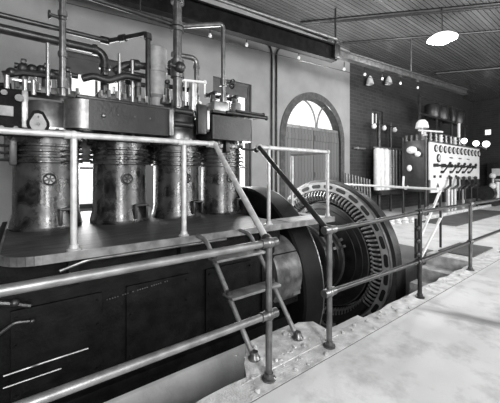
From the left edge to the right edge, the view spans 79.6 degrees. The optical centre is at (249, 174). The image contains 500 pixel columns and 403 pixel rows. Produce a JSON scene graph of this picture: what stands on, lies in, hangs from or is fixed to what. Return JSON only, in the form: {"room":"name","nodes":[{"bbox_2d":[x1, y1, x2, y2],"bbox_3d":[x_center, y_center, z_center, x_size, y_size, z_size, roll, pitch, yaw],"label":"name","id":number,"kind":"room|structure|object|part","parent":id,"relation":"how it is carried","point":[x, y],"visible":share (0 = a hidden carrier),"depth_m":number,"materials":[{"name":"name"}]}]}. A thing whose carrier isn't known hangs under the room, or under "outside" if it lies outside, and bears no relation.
{"room":"power station hall","nodes":[
{"label":"power station hall","id":0,"kind":"room"},
{"bbox_2d":[0,0,349,226],"bbox_3d":[-2.046,-1.650,7.420,14.700,6.400,0.300,0,0,-37],"label":"wall","id":1,"kind":"structure","parent":0,"point":[247,66],"depth_m":7.82,"materials":[{"name":"paint"}]},
{"bbox_2d":[62,51,127,208],"bbox_3d":[-3.307,-0.900,6.452,1.280,3.200,0.140,0,0,-37],"label":"window","id":2,"kind":"structure","parent":1,"relation":"in","point":[80,64],"depth_m":6.28,"materials":[{"name":"glass"}]},
{"bbox_2d":[67,56,115,75],"bbox_3d":[-3.273,-2.268,6.407,1.100,0.375,0.006,0,0,-37],"label":"roller shade","id":3,"kind":"object","parent":2,"relation":"attached to","point":[81,65],"depth_m":6.28,"materials":[{"name":"paint"}]},
{"bbox_2d":[213,77,249,186],"bbox_3d":[-0.557,-1.000,8.535,1.300,3.300,0.140,0,0,-37],"label":"window","id":4,"kind":"structure","parent":1,"relation":"in","point":[242,90],"depth_m":8.77,"materials":[{"name":"glass"}]},
{"bbox_2d":[215,81,246,97],"bbox_3d":[-0.523,-2.428,8.490,1.120,0.355,0.006,0,0,-37],"label":"roller shade","id":5,"kind":"object","parent":4,"relation":"attached to","point":[240,89],"depth_m":8.57,"materials":[{"name":"paint"}]},
{"bbox_2d":[269,46,272,189],"bbox_3d":[0.317,-1.364,8.972,0.955,5.728,0.060,0,0,-37],"label":"conduit","id":6,"kind":"object","parent":1,"relation":"attached to","point":[269,46],"visible":0.52,"depth_m":9.22,"materials":[{"name":"metal"}]},
{"bbox_2d":[276,48,279,191],"bbox_3d":[1.185,-1.364,9.629,0.955,5.728,0.060,0,0,-37],"label":"conduit","id":7,"kind":"object","parent":1,"relation":"attached to","point":[278,49],"visible":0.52,"depth_m":9.33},
{"bbox_2d":[280,92,344,202],"bbox_3d":[2.194,-0.660,10.601,3.340,4.420,0.310,0,0,-37],"label":"door","id":8,"kind":"structure","parent":1,"relation":"in","point":[307,168],"depth_m":10.46,"materials":[{"name":"wood"}]},
{"bbox_2d":[104,325,289,402],"bbox_3d":[-1.778,2.410,4.442,3.430,0.680,3.370,0,0,-37],"label":"floor","id":9,"kind":"structure","parent":0,"point":[191,384],"depth_m":3.23,"materials":[{"name":"concrete"}]},
{"bbox_2d":[0,42,301,402],"bbox_3d":[-1.994,0.060,4.129,5.008,4.020,3.210,0,0,-37],"label":"engine","id":10,"kind":"object","parent":9,"relation":"on","point":[50,338],"visible":0.82,"depth_m":3.48,"materials":[{"name":"black metal"}]},
{"bbox_3d":[-2.639,-0.695,3.251,0.120,0.110,0.030,0,0,-37],"label":"instrument plate","id":11,"kind":"part","parent":10,"relation":"part of","materials":[{"name":"paint"}]},
{"bbox_2d":[4,75,9,87],"bbox_3d":[-2.684,-1.015,3.311,0.053,0.170,0.056,0,0,-37],"label":"cup","id":12,"kind":"object","parent":10,"relation":"on","point":[6,77],"depth_m":3.29,"materials":[{"name":"metal"}]},
{"bbox_3d":[-2.712,-1.170,3.415,0.107,0.110,0.086,0,0,-37],"label":"control knob","id":13,"kind":"part","parent":10,"relation":"part of","materials":[{"name":"metal"}]},
{"bbox_3d":[-2.595,-1.075,3.442,0.220,0.030,0.060,0,0,-37],"label":"rocker rail","id":14,"kind":"part","parent":10,"relation":"part of","materials":[{"name":"metal"}]},
{"bbox_3d":[-2.633,-1.240,3.475,0.107,0.110,0.086,0,0,-37],"label":"control knob","id":15,"kind":"part","parent":10,"relation":"part of","materials":[{"name":"metal"}]},
{"bbox_3d":[-2.709,-1.315,3.593,0.060,0.060,0.360,0,0,-37],"label":"rocker arm","id":16,"kind":"part","parent":10,"relation":"part of","materials":[{"name":"metal"}]},
{"bbox_2d":[22,79,27,90],"bbox_3d":[-2.557,-0.995,3.408,0.053,0.170,0.056,0,0,-37],"label":"cup","id":17,"kind":"object","parent":10,"relation":"on","point":[24,82],"depth_m":3.39,"materials":[{"name":"metal"}]},
{"bbox_3d":[-2.561,-1.250,3.530,0.107,0.110,0.086,0,0,-37],"label":"control knob","id":18,"kind":"part","parent":10,"relation":"part of","materials":[{"name":"metal"}]},
{"bbox_2d":[31,80,35,95],"bbox_3d":[-2.493,-1.005,3.456,0.053,0.170,0.056,0,0,-37],"label":"cup","id":19,"kind":"object","parent":10,"relation":"on","point":[33,82],"depth_m":3.43,"materials":[{"name":"metal"}]},
{"bbox_3d":[-2.489,-1.260,3.584,0.107,0.110,0.086,0,0,-37],"label":"control knob","id":20,"kind":"part","parent":10,"relation":"part of","materials":[{"name":"metal"}]},
{"bbox_3d":[-2.524,-1.020,3.746,0.660,0.080,0.320,0,0,-37],"label":"head plate","id":21,"kind":"part","parent":10,"relation":"part of","materials":[{"name":"grey metal"}]},
{"bbox_3d":[-2.423,-1.265,3.596,0.042,0.630,0.044,0,0,-37],"label":"lift rod","id":22,"kind":"part","parent":10,"relation":"part of","materials":[{"name":"metal"}]},
{"bbox_3d":[-2.355,0.050,3.523,0.160,0.160,0.040,0,0,-37],"label":"plate","id":23,"kind":"part","parent":10,"relation":"part of","materials":[{"name":"metal"}]},
{"bbox_3d":[-2.410,-1.220,3.644,0.107,0.110,0.086,0,0,-37],"label":"control knob","id":24,"kind":"part","parent":10,"relation":"part of","materials":[{"name":"metal"}]},
{"bbox_2d":[0,23,109,89],"bbox_3d":[-3.068,-1.480,3.949,2.279,0.960,0.160,0,0,-37],"label":"exhaust pipe","id":25,"kind":"object","parent":10,"relation":"attached to","point":[5,29],"visible":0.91,"depth_m":4.18,"materials":[{"name":"metal"}]},
{"bbox_3d":[-1.623,1.435,2.556,0.660,0.730,0.035,0,0,-37],"label":"crankcase door","id":26,"kind":"part","parent":10,"relation":"part of","materials":[{"name":"black metal"}]},
{"bbox_2d":[48,0,67,96],"bbox_3d":[-2.212,-2.885,3.459,0.198,3.930,0.124,0,0,-37],"label":"vertical pipe","id":27,"kind":"object","parent":10,"relation":"attached to","point":[62,81],"visible":1,"depth_m":3.46,"materials":[{"name":"metal"}]},
{"bbox_2d":[0,12,151,103],"bbox_3d":[-2.815,-1.558,4.065,2.787,1.115,0.626,0,0,-23],"label":"pipe","id":28,"kind":"object","parent":10,"relation":"on","point":[147,36],"visible":0.96,"depth_m":4.33,"materials":[{"name":"metal"}]},
{"bbox_3d":[-1.712,-0.740,3.966,1.260,0.400,0.450,0,0,-37],"label":"valve casing","id":29,"kind":"part","parent":10,"relation":"part of","materials":[{"name":"black paint"}]},
{"bbox_3d":[-1.778,-1.300,4.085,0.042,0.700,0.044,0,0,-37],"label":"lift rod","id":30,"kind":"part","parent":10,"relation":"part of","materials":[{"name":"metal"}]},
{"bbox_3d":[-1.831,-1.060,4.271,0.660,0.080,0.320,0,0,-37],"label":"head plate","id":31,"kind":"part","parent":10,"relation":"part of","materials":[{"name":"metal"}]},
{"bbox_3d":[-1.662,0.050,4.048,0.160,0.160,0.040,0,0,-37],"label":"plate","id":32,"kind":"part","parent":10,"relation":"part of","materials":[{"name":"metal"}]},
{"bbox_3d":[-1.642,-1.275,4.188,0.042,0.650,0.044,0,0,-37],"label":"lift rod","id":33,"kind":"part","parent":10,"relation":"part of","materials":[{"name":"metal"}]},
{"bbox_3d":[-0.929,1.435,3.082,0.660,0.730,0.035,0,0,-37],"label":"crankcase door","id":34,"kind":"part","parent":10,"relation":"part of","materials":[{"name":"black metal"}]},
{"bbox_2d":[0,207,334,285],"bbox_3d":[-1.250,0.797,4.706,4.028,0.305,3.188,0,0,-37],"label":"platform","id":35,"kind":"object","parent":10,"relation":"attached to","point":[17,249],"visible":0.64,"depth_m":3.25,"materials":[{"name":"black metal"}]},
{"bbox_2d":[0,127,217,251],"bbox_3d":[-1.408,0.581,2.682,2.547,1.939,0.143,0,0,-36],"label":"railing","id":36,"kind":"object","parent":35,"relation":"on","point":[73,135],"visible":0.94,"depth_m":2.58,"materials":[{"name":"metal"}]},
{"bbox_3d":[-1.518,0.155,2.583,0.054,0.990,0.054,0,0,-37],"label":"post","id":37,"kind":"part","parent":36,"relation":"part of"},
{"bbox_3d":[-1.402,-0.345,2.670,2.490,0.073,0.054,0,0,-37],"label":"rail","id":38,"kind":"part","parent":36,"relation":"part of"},
{"bbox_3d":[-0.705,0.152,3.199,0.054,0.995,0.054,0,0,-37],"label":"post","id":39,"kind":"part","parent":36,"relation":"part of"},
{"bbox_2d":[213,142,270,238],"bbox_3d":[-0.139,0.084,2.840,0.088,0.911,1.272,0,0,-27],"label":"handrail","id":40,"kind":"object","parent":36,"relation":"attached to","point":[254,217],"visible":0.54,"depth_m":2.68,"materials":[{"name":"metal"}]},
{"bbox_2d":[256,144,330,224],"bbox_3d":[0.432,0.125,4.540,1.459,1.050,0.875,0,0,-37],"label":"railing","id":41,"kind":"object","parent":35,"relation":"on","point":[268,148],"visible":0.78,"depth_m":4.33,"materials":[{"name":"metal"}]},
{"bbox_3d":[0.244,0.150,3.917,0.050,1.000,0.050,0,0,-37],"label":"post","id":42,"kind":"part","parent":41,"relation":"part of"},
{"bbox_2d":[257,146,327,226],"bbox_3d":[0.408,0.084,3.253,0.088,0.911,1.261,0,0,-30],"label":"handrail","id":43,"kind":"object","parent":41,"relation":"attached to","point":[277,169],"visible":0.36,"depth_m":3.14,"materials":[{"name":"metal"}]},
{"bbox_3d":[0.739,0.150,5.252,0.050,1.000,0.050,0,0,-37],"label":"post","id":44,"kind":"part","parent":41,"relation":"part of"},
{"bbox_3d":[0.428,-0.355,4.532,1.417,0.053,0.812,0,0,-37],"label":"rail","id":45,"kind":"part","parent":41,"relation":"part of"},
{"bbox_3d":[1.201,0.150,4.642,0.050,1.000,0.050,0,0,-37],"label":"post","id":46,"kind":"part","parent":41,"relation":"part of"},
{"bbox_3d":[0.794,0.652,4.541,0.850,0.005,0.320,0,0,-37],"label":"deck plate","id":47,"kind":"part","parent":35,"relation":"part of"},
{"bbox_3d":[-1.145,-1.110,4.790,0.660,0.080,0.320,0,0,-37],"label":"head plate","id":48,"kind":"part","parent":10,"relation":"part of","materials":[{"name":"metal"}]},
{"bbox_2d":[167,0,185,107],"bbox_3d":[-1.088,-2.900,4.396,0.282,3.900,0.279,0,0,-37],"label":"vertical pipe","id":49,"kind":"object","parent":10,"relation":"attached to","point":[176,65],"visible":0.96,"depth_m":4.39,"materials":[{"name":"metal"}]},
{"bbox_2d":[89,0,171,26],"bbox_3d":[-2.196,-2.235,3.643,2.701,0.098,0.068,0,0,-37],"label":"pipe","id":50,"kind":"object","parent":49,"relation":"attached to","point":[103,2],"visible":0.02,"depth_m":4.07,"materials":[{"name":"metal"}]},
{"bbox_2d":[171,51,199,115],"bbox_3d":[-1.062,-1.508,4.992,0.502,1.017,0.120,0,0,-37],"label":"pipe","id":51,"kind":"object","parent":10,"relation":"attached to","point":[196,67],"visible":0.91,"depth_m":5.06,"materials":[{"name":"metal"}]},
{"bbox_3d":[-0.891,-1.298,4.695,0.477,0.455,0.070,0,0,-37],"label":"cross handle","id":52,"kind":"part","parent":10,"relation":"part of","materials":[{"name":"metal"}]},
{"bbox_3d":[-0.748,-0.830,4.564,0.200,0.440,0.220,0,0,-37],"label":"gauge glass frame","id":53,"kind":"part","parent":10,"relation":"part of","materials":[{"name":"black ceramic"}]},
{"bbox_3d":[-0.629,-0.830,4.532,0.040,0.280,0.015,0,0,-37],"label":"gauge glass","id":54,"kind":"part","parent":10,"relation":"part of","materials":[{"name":"white glass"}]},
{"bbox_2d":[184,22,234,102],"bbox_3d":[-0.668,-1.784,4.682,0.891,1.268,0.164,0,0,-24],"label":"pipe","id":55,"kind":"object","parent":10,"relation":"attached to","point":[223,81],"visible":0.97,"depth_m":4.74,"materials":[{"name":"metal"}]},
{"bbox_3d":[-0.677,-1.375,5.133,0.060,0.060,0.360,0,0,-37],"label":"rocker arm","id":56,"kind":"part","parent":10,"relation":"part of","materials":[{"name":"black metal"}]},
{"bbox_3d":[-0.547,-0.735,5.143,0.780,0.370,0.940,0,0,-37],"label":"valve casing","id":57,"kind":"part","parent":10,"relation":"part of","materials":[{"name":"black paint"}]},
{"bbox_3d":[-0.244,1.435,3.601,0.660,0.730,0.035,0,0,-37],"label":"crankcase door","id":58,"kind":"part","parent":10,"relation":"part of","materials":[{"name":"black metal"}]},
{"bbox_2d":[195,109,267,120],"bbox_3d":[-0.293,-0.990,5.022,1.078,0.130,0.640,0,0,-37],"label":"drip tray","id":59,"kind":"object","parent":10,"relation":"on","point":[238,114],"depth_m":4.79,"materials":[{"name":"black metal"}]},
{"bbox_2d":[231,102,240,111],"bbox_3d":[-0.232,-1.085,4.993,0.170,0.210,0.170,0,0,-37],"label":"cup","id":60,"kind":"object","parent":10,"relation":"on","point":[234,106],"depth_m":4.92,"materials":[{"name":"metal"}]},
{"bbox_3d":[0.410,1.435,4.096,0.660,0.730,0.035,0,0,-37],"label":"crankcase door","id":61,"kind":"part","parent":10,"relation":"part of","materials":[{"name":"black metal"}]},
{"bbox_2d":[237,186,323,324],"bbox_3d":[0.005,1.800,5.649,0.430,3.160,3.160,0,0,-37],"label":"flywheel","id":62,"kind":"object","parent":10,"relation":"attached to","point":[309,307],"visible":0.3,"depth_m":4.51,"materials":[{"name":"paint"}]},
{"bbox_2d":[244,321,336,381],"bbox_3d":[0.290,2.047,2.747,1.100,1.006,0.430,0,0,-37],"label":"concrete ledge","id":63,"kind":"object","parent":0,"point":[279,344],"depth_m":2.73,"materials":[{"name":"concrete"}]},
{"bbox_2d":[196,228,302,362],"bbox_3d":[-0.030,1.091,3.011,0.655,0.928,0.969,0,0,-37],"label":"ladder","id":64,"kind":"object","parent":63,"relation":"on","point":[231,296],"visible":0.96,"depth_m":2.90,"materials":[{"name":"metal"}]},
{"bbox_2d":[332,315,362,331],"bbox_3d":[1.511,3.030,4.281,1.620,1.240,1.000,0,0,-37],"label":"trim","id":65,"kind":"structure","parent":0,"point":[342,325],"depth_m":4.87,"materials":[{"name":"concrete"}]},
{"bbox_2d":[233,0,499,101],"bbox_3d":[6.987,-4.925,6.924,28.900,0.150,12.000,0,0,-37],"label":"ceiling","id":66,"kind":"structure","parent":0,"point":[482,50],"depth_m":10.21,"materials":[{"name":"wood"}]},
{"bbox_2d":[108,0,467,94],"bbox_3d":[2.946,-4.070,9.017,14.885,1.560,0.289,0,0,-31],"label":"beam","id":67,"kind":"structure","parent":66,"relation":"attached to","point":[236,24],"depth_m":7.53,"materials":[{"name":"black metal"}]},
{"bbox_2d":[58,0,450,97],"bbox_3d":[2.551,-3.205,9.052,14.065,0.196,0.018,0,0,-32],"label":"wire","id":68,"kind":"object","parent":67,"relation":"hanging from","point":[58,0],"visible":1,"depth_m":7.21,"materials":[{"name":"metal"}]},
{"bbox_3d":[2.490,-4.250,8.746,0.053,1.200,0.056,0,0,-37],"label":"suspension rod","id":69,"kind":"part","parent":67,"relation":"part of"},
{"bbox_3d":[5.774,-4.250,10.756,0.053,1.200,0.056,0,0,-37],"label":"suspension rod","id":70,"kind":"part","parent":67,"relation":"part of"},
{"bbox_2d":[300,2,499,24],"bbox_3d":[6.319,-4.805,8.551,9.633,0.090,0.090,0,0,11],"label":"conduit","id":71,"kind":"object","parent":66,"relation":"attached to","point":[494,3],"visible":1,"depth_m":8.87,"materials":[{"name":"metal"}]},
{"bbox_2d":[304,5,499,25],"bbox_3d":[6.478,-4.805,8.671,9.700,0.080,0.080,0,0,11],"label":"conduit","id":72,"kind":"object","parent":66,"relation":"attached to","point":[488,7],"visible":0.71,"depth_m":8.96,"materials":[{"name":"metal"}]},
{"bbox_2d":[342,30,499,43],"bbox_3d":[7.261,-4.810,10.205,7.931,0.080,0.080,0,0,11],"label":"conduit","id":73,"kind":"object","parent":66,"relation":"attached to","point":[487,31],"visible":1,"depth_m":10.50,"materials":[{"name":"metal"}]},
{"bbox_2d":[427,7,457,45],"bbox_3d":[5.540,-4.310,8.651,0.770,1.080,0.770,0,0,-37],"label":"pendant lamp","id":74,"kind":"object","parent":66,"relation":"hanging from","point":[444,37],"visible":1,"depth_m":8.52,"materials":[{"name":"white"}]},
{"bbox_3d":[5.540,-3.890,8.651,0.540,0.240,0.540,0,0,-37],"label":"globe","id":75,"kind":"part","parent":74,"relation":"part of","materials":[{"name":"white"}]},
{"bbox_3d":[5.540,-4.010,8.651,0.770,0.200,0.770,0,0,-37],"label":"lamp shade","id":76,"kind":"part","parent":74,"relation":"part of","materials":[{"name":"white"}]},
{"bbox_2d":[435,67,499,74],"bbox_3d":[11.987,-4.790,13.158,6.801,0.120,0.120,0,0,17],"label":"conduit","id":77,"kind":"object","parent":66,"relation":"attached to","point":[488,68],"visible":1,"depth_m":13.73,"materials":[{"name":"metal"}]},
{"bbox_2d":[252,260,499,402],"bbox_3d":[8.641,1.700,4.740,28.500,0.300,6.120,0,0,-37],"label":"floor","id":78,"kind":"structure","parent":0,"point":[446,349],"depth_m":2.52,"materials":[{"name":"concrete"}]},
{"bbox_2d":[250,259,499,402],"bbox_3d":[6.790,1.702,7.184,28.500,0.297,0.012,0,0,-37],"label":"trim","id":79,"kind":"structure","parent":78,"relation":"attached to","point":[499,259],"depth_m":2.72,"materials":[{"name":"concrete"}]},
{"bbox_2d":[348,258,425,304],"bbox_3d":[3.021,2.750,7.357,0.200,1.800,4.520,0,0,-37],"label":"wall","id":80,"kind":"structure","parent":0,"point":[411,272],"depth_m":6.57,"materials":[{"name":"concrete"}]},
{"bbox_2d":[196,249,499,402],"bbox_3d":[6.712,1.725,7.287,28.500,0.350,0.247,0,0,-37],"label":"curb","id":81,"kind":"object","parent":80,"relation":"attached to","point":[236,392],"depth_m":2.83,"materials":[{"name":"concrete"}]},
{"bbox_2d":[0,237,278,402],"bbox_3d":[-1.379,1.010,1.125,3.970,1.081,0.110,0,0,-37],"label":"walkway railing","id":82,"kind":"object","parent":81,"relation":"on","point":[266,316],"visible":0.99,"depth_m":1.72,"materials":[{"name":"metal"}]},
{"bbox_3d":[-1.407,0.515,1.104,3.890,0.054,0.054,0,0,-37],"label":"rail","id":83,"kind":"part","parent":82,"relation":"part of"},
{"bbox_3d":[-1.407,1.060,1.104,3.890,0.054,0.054,0,0,-37],"label":"rail","id":84,"kind":"part","parent":82,"relation":"part of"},
{"bbox_3d":[0.143,1.030,2.279,0.052,1.040,0.052,0,0,-37],"label":"post","id":85,"kind":"part","parent":82,"relation":"part of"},
{"bbox_2d":[235,270,464,393],"bbox_3d":[1.847,1.538,3.763,4.892,0.032,0.501,0,0,-37],"label":"crumbs","id":86,"kind":"object","parent":81,"relation":"on","point":[257,391],"visible":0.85,"depth_m":2.70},
{"bbox_2d":[321,198,499,349],"bbox_3d":[4.320,0.987,5.443,9.190,1.126,0.110,0,0,-37],"label":"walkway railing","id":87,"kind":"object","parent":81,"relation":"on","point":[329,291],"visible":1,"depth_m":3.43,"materials":[{"name":"metal"}]},
{"bbox_3d":[0.717,1.015,2.713,0.052,1.070,0.052,0,0,-37],"label":"post","id":88,"kind":"part","parent":87,"relation":"part of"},
{"bbox_3d":[2.096,0.800,3.783,0.044,0.500,0.044,0,0,-37],"label":"rod","id":89,"kind":"part","parent":87,"relation":"part of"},
{"bbox_3d":[4.340,1.075,5.458,9.090,0.079,0.050,0,0,-37],"label":"rail","id":90,"kind":"part","parent":87,"relation":"part of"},
{"bbox_3d":[4.340,0.485,5.458,9.090,0.079,0.050,0,0,-37],"label":"rail","id":91,"kind":"part","parent":87,"relation":"part of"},
{"bbox_3d":[2.152,1.015,3.800,0.052,1.070,0.052,0,0,-37],"label":"post","id":92,"kind":"part","parent":87,"relation":"part of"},
{"bbox_3d":[3.594,1.015,4.893,0.052,1.070,0.052,0,0,-37],"label":"post","id":93,"kind":"part","parent":87,"relation":"part of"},
{"bbox_2d":[401,250,482,298],"bbox_3d":[3.344,2.598,5.306,1.760,2.105,0.820,0,0,-37],"label":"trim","id":94,"kind":"structure","parent":80,"relation":"attached to","point":[443,265],"depth_m":5.57,"materials":[{"name":"concrete"}]},
{"bbox_2d":[422,190,442,256],"bbox_3d":[3.691,1.330,6.126,1.124,2.039,0.169,0,0,-43],"label":"stair railing","id":95,"kind":"object","parent":94,"relation":"on","point":[439,195],"visible":0.62,"depth_m":6.27,"materials":[{"name":"metal"}]},
{"bbox_3d":[3.671,0.810,6.118,1.075,0.998,0.052,0,0,-37],"label":"rail","id":96,"kind":"part","parent":95,"relation":"part of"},
{"bbox_3d":[3.698,1.290,6.139,1.101,0.842,0.052,0,0,-37],"label":"rail","id":97,"kind":"part","parent":95,"relation":"part of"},
{"bbox_3d":[4.085,0.940,6.432,0.048,1.220,0.048,0,0,-37],"label":"post","id":98,"kind":"part","parent":95,"relation":"part of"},
{"bbox_2d":[350,51,472,209],"bbox_3d":[9.313,-1.650,16.025,13.800,6.400,0.300,0,0,-37],"label":"brick wall","id":99,"kind":"structure","parent":0,"point":[397,105],"depth_m":13.50,"materials":[{"name":"brick"}]},
{"bbox_2d":[352,146,365,149],"bbox_3d":[4.364,-1.070,12.000,0.757,0.140,0.145,0,0,-37],"label":"wall bar","id":100,"kind":"object","parent":99,"relation":"attached to","point":[357,147],"visible":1,"depth_m":11.95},
{"bbox_2d":[365,76,373,85],"bbox_3d":[4.869,-3.855,12.203,0.326,0.350,0.326,0,0,8],"label":"lamp","id":101,"kind":"object","parent":99,"relation":"attached to","point":[369,81],"visible":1,"depth_m":12.11,"materials":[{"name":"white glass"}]},
{"bbox_2d":[372,110,380,122],"bbox_3d":[5.425,-2.430,13.067,0.870,0.720,0.140,0,0,-37],"label":"window","id":102,"kind":"structure","parent":99,"relation":"in","point":[374,112],"depth_m":13.09,"materials":[{"name":"glass"}]},
{"bbox_2d":[384,76,392,84],"bbox_3d":[6.041,-4.135,13.091,0.326,0.350,0.326,0,0,8],"label":"lamp","id":103,"kind":"object","parent":99,"relation":"attached to","point":[388,79],"visible":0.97,"depth_m":13.01,"materials":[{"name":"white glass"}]},
{"bbox_2d":[382,198,499,262],"bbox_3d":[9.580,1.700,12.815,17.250,0.300,5.140,0,0,-37],"label":"floor","id":104,"kind":"structure","parent":0,"point":[451,235],"depth_m":8.09,"materials":[{"name":"concrete"}]},
{"bbox_2d":[345,173,370,197],"bbox_3d":[4.084,0.739,11.396,1.775,1.623,0.145,0,0,-37],"label":"rack","id":105,"kind":"object","parent":104,"relation":"on","point":[368,191],"visible":0.28,"depth_m":11.44,"materials":[{"name":"metal"}]},
{"bbox_2d":[371,120,407,210],"bbox_3d":[6.555,-0.340,13.075,4.160,3.780,0.428,0,0,-37],"label":"stand","id":106,"kind":"object","parent":104,"relation":"on","point":[387,161],"visible":0.98,"depth_m":12.21,"materials":[{"name":"metal"}]},
{"bbox_3d":[5.277,-0.340,12.278,0.140,3.780,0.140,0,0,-37],"label":"post","id":107,"kind":"part","parent":106,"relation":"part of","materials":[{"name":"metal"}]},
{"bbox_3d":[6.018,-0.340,12.839,0.100,3.780,0.100,0,0,-37],"label":"post","id":108,"kind":"part","parent":106,"relation":"part of","materials":[{"name":"metal"}]},
{"bbox_2d":[344,183,437,189],"bbox_3d":[2.897,0.876,7.768,0.054,1.347,3.564,0,0,-37],"label":"railing","id":109,"kind":"object","parent":104,"relation":"on","point":[351,185],"visible":0.36,"depth_m":7.06,"materials":[{"name":"metal"}]},
{"bbox_2d":[395,218,401,223],"bbox_3d":[4.754,1.460,9.623,0.220,0.180,0.220,0,0,-37],"label":"fitting","id":110,"kind":"object","parent":104,"relation":"on","point":[397,221],"visible":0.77,"depth_m":9.56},
{"bbox_2d":[402,217,408,222],"bbox_3d":[5.041,1.440,9.741,0.220,0.220,0.220,0,0,-37],"label":"fitting","id":111,"kind":"object","parent":104,"relation":"on","point":[405,219],"visible":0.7,"depth_m":9.67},
{"bbox_2d":[402,134,426,215],"bbox_3d":[6.325,-0.010,11.698,0.410,3.120,0.950,0,0,-37],"label":"panel","id":112,"kind":"object","parent":104,"relation":"on","point":[414,153],"visible":0.86,"depth_m":11.68,"materials":[{"name":"metal"}]},
{"bbox_3d":[6.284,-0.970,11.661,0.299,0.304,0.374,0,0,-37],"label":"globe","id":113,"kind":"part","parent":112,"relation":"part of","materials":[{"name":"white glass"}]},
{"bbox_3d":[6.448,-0.350,11.791,0.080,2.000,0.890,0,0,-37],"label":"panel","id":114,"kind":"part","parent":112,"relation":"part of","materials":[{"name":"metal"}]},
{"bbox_3d":[6.444,-0.810,11.531,0.214,0.220,0.214,0,0,-37],"label":"globe","id":115,"kind":"part","parent":112,"relation":"part of","materials":[{"name":"white glass"}]},
{"bbox_2d":[415,119,442,133],"bbox_3d":[7.163,-1.770,11.800,1.506,0.759,0.477,0,0,-18],"label":"dome lamp","id":116,"kind":"object","parent":112,"relation":"attached to","point":[422,124],"visible":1,"depth_m":11.58,"materials":[{"name":"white glass"}]},
{"bbox_3d":[6.674,-1.980,11.642,0.480,0.340,0.480,0,0,-37],"label":"lamp shade","id":117,"kind":"part","parent":116,"relation":"part of","materials":[{"name":"white glass"}]},
{"bbox_2d":[418,94,466,208],"bbox_3d":[9.022,-0.900,14.174,5.500,4.900,0.740,0,0,-37],"label":"framework","id":118,"kind":"object","parent":104,"relation":"on","point":[433,111],"visible":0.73,"depth_m":13.86,"materials":[{"name":"metal"}]},
{"bbox_2d":[427,140,479,214],"bbox_3d":[9.217,0.115,13.130,5.750,2.870,0.480,0,0,-37],"label":"switchboard","id":119,"kind":"object","parent":104,"relation":"on","point":[451,168],"visible":1,"depth_m":12.58,"materials":[{"name":"stone"}]},
{"bbox_3d":[9.138,-1.295,13.233,5.750,0.050,0.100,0,0,-37],"label":"moulding","id":120,"kind":"part","parent":119,"relation":"part of","materials":[{"name":"metal"}]},
{"bbox_3d":[9.126,-0.290,13.224,5.680,1.960,0.060,0,0,-37],"label":"panel","id":121,"kind":"part","parent":119,"relation":"part of","materials":[{"name":"stone"}]},
{"bbox_2d":[461,138,467,145],"bbox_3d":[10.042,-1.504,14.069,0.256,0.453,0.260,0,0,-37],"label":"globe lamp","id":122,"kind":"object","parent":119,"relation":"on","point":[464,140],"visible":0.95,"depth_m":13.99,"materials":[{"name":"white"}]},
{"bbox_3d":[10.382,0.425,14.200,2.500,0.450,0.100,0,0,-37],"label":"panel","id":123,"kind":"part","parent":119,"relation":"part of","materials":[{"name":"black metal"}]},
{"bbox_2d":[473,141,478,147],"bbox_3d":[11.228,-1.493,14.904,0.276,0.435,0.280,0,0,-37],"label":"globe lamp","id":124,"kind":"object","parent":119,"relation":"on","point":[475,143],"visible":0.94,"depth_m":14.82,"materials":[{"name":"white"}]},
{"bbox_2d":[478,141,489,149],"bbox_3d":[12.021,-1.578,15.568,1.770,0.484,0.340,0,0,-37],"label":"globe lamp","id":125,"kind":"object","parent":119,"relation":"attached to","point":[486,144],"visible":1,"depth_m":15.89,"materials":[{"name":"white"}]},
{"bbox_3d":[12.593,-1.650,16.001,0.335,0.340,0.340,0,0,-37],"label":"globe","id":126,"kind":"part","parent":125,"relation":"part of","materials":[{"name":"white"}]},
{"bbox_2d":[423,204,490,218],"bbox_3d":[9.011,1.500,12.698,7.300,0.100,0.120,0,0,-37],"label":"kerb","id":127,"kind":"object","parent":104,"relation":"on","point":[487,205],"visible":0.93,"depth_m":12.08,"materials":[{"name":"concrete"}]},
{"bbox_2d":[422,209,499,225],"bbox_3d":[8.201,1.540,11.200,5.800,0.020,1.050,0,0,-37],"label":"trench cover","id":128,"kind":"object","parent":104,"relation":"on","point":[458,219],"visible":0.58,"depth_m":10.80,"materials":[{"name":"metal"}]},
{"bbox_2d":[438,242,492,257],"bbox_3d":[4.468,1.535,6.208,1.180,0.020,0.600,0,0,-37],"label":"trench cover","id":129,"kind":"object","parent":104,"relation":"on","point":[477,250],"visible":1,"depth_m":6.08,"materials":[{"name":"metal"}]},
{"bbox_2d":[473,173,499,205],"bbox_3d":[12.634,0.720,15.781,2.000,1.660,0.900,0,0,-37],"label":"pump","id":130,"kind":"object","parent":104,"relation":"on","point":[492,191],"visible":0.9,"depth_m":15.29,"materials":[{"name":"metal"}]},
{"bbox_3d":[12.315,0.930,15.540,0.800,0.760,0.760,0,0,-37],"label":"motor","id":131,"kind":"part","parent":130,"relation":"part of","materials":[{"name":"metal"}]},
{"bbox_2d":[487,163,499,185],"bbox_3d":[15.586,0.400,18.707,0.520,2.300,1.200,0,0,-37],"label":"tall cabinet","id":132,"kind":"object","parent":104,"relation":"on","point":[491,167],"visible":0.43,"depth_m":18.76,"materials":[{"name":"metal"}]},
{"bbox_3d":[15.334,-0.175,18.642,0.040,0.450,0.500,0,0,-37],"label":"dial plate","id":133,"kind":"part","parent":132,"relation":"part of","materials":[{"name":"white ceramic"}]},
{"bbox_2d":[473,98,499,197],"bbox_3d":[18.404,-1.650,15.699,0.300,6.400,11.800,0,0,-37],"label":"wall","id":134,"kind":"structure","parent":0,"point":[486,114],"depth_m":19.48,"materials":[{"name":"brick"}]},
{"bbox_3d":[1.281,3.750,5.926,4.300,0.200,4.700,0,0,-37],"label":"floor","id":135,"kind":"structure","parent":0,"visible":0},
{"bbox_2d":[287,180,405,326],"bbox_3d":[1.780,1.880,6.904,3.147,3.540,3.184,0,0,10],"label":"generator","id":136,"kind":"object","parent":135,"relation":"on","point":[363,251],"visible":0.45,"depth_m":6.16,"materials":[{"name":"metal"}]}
]}

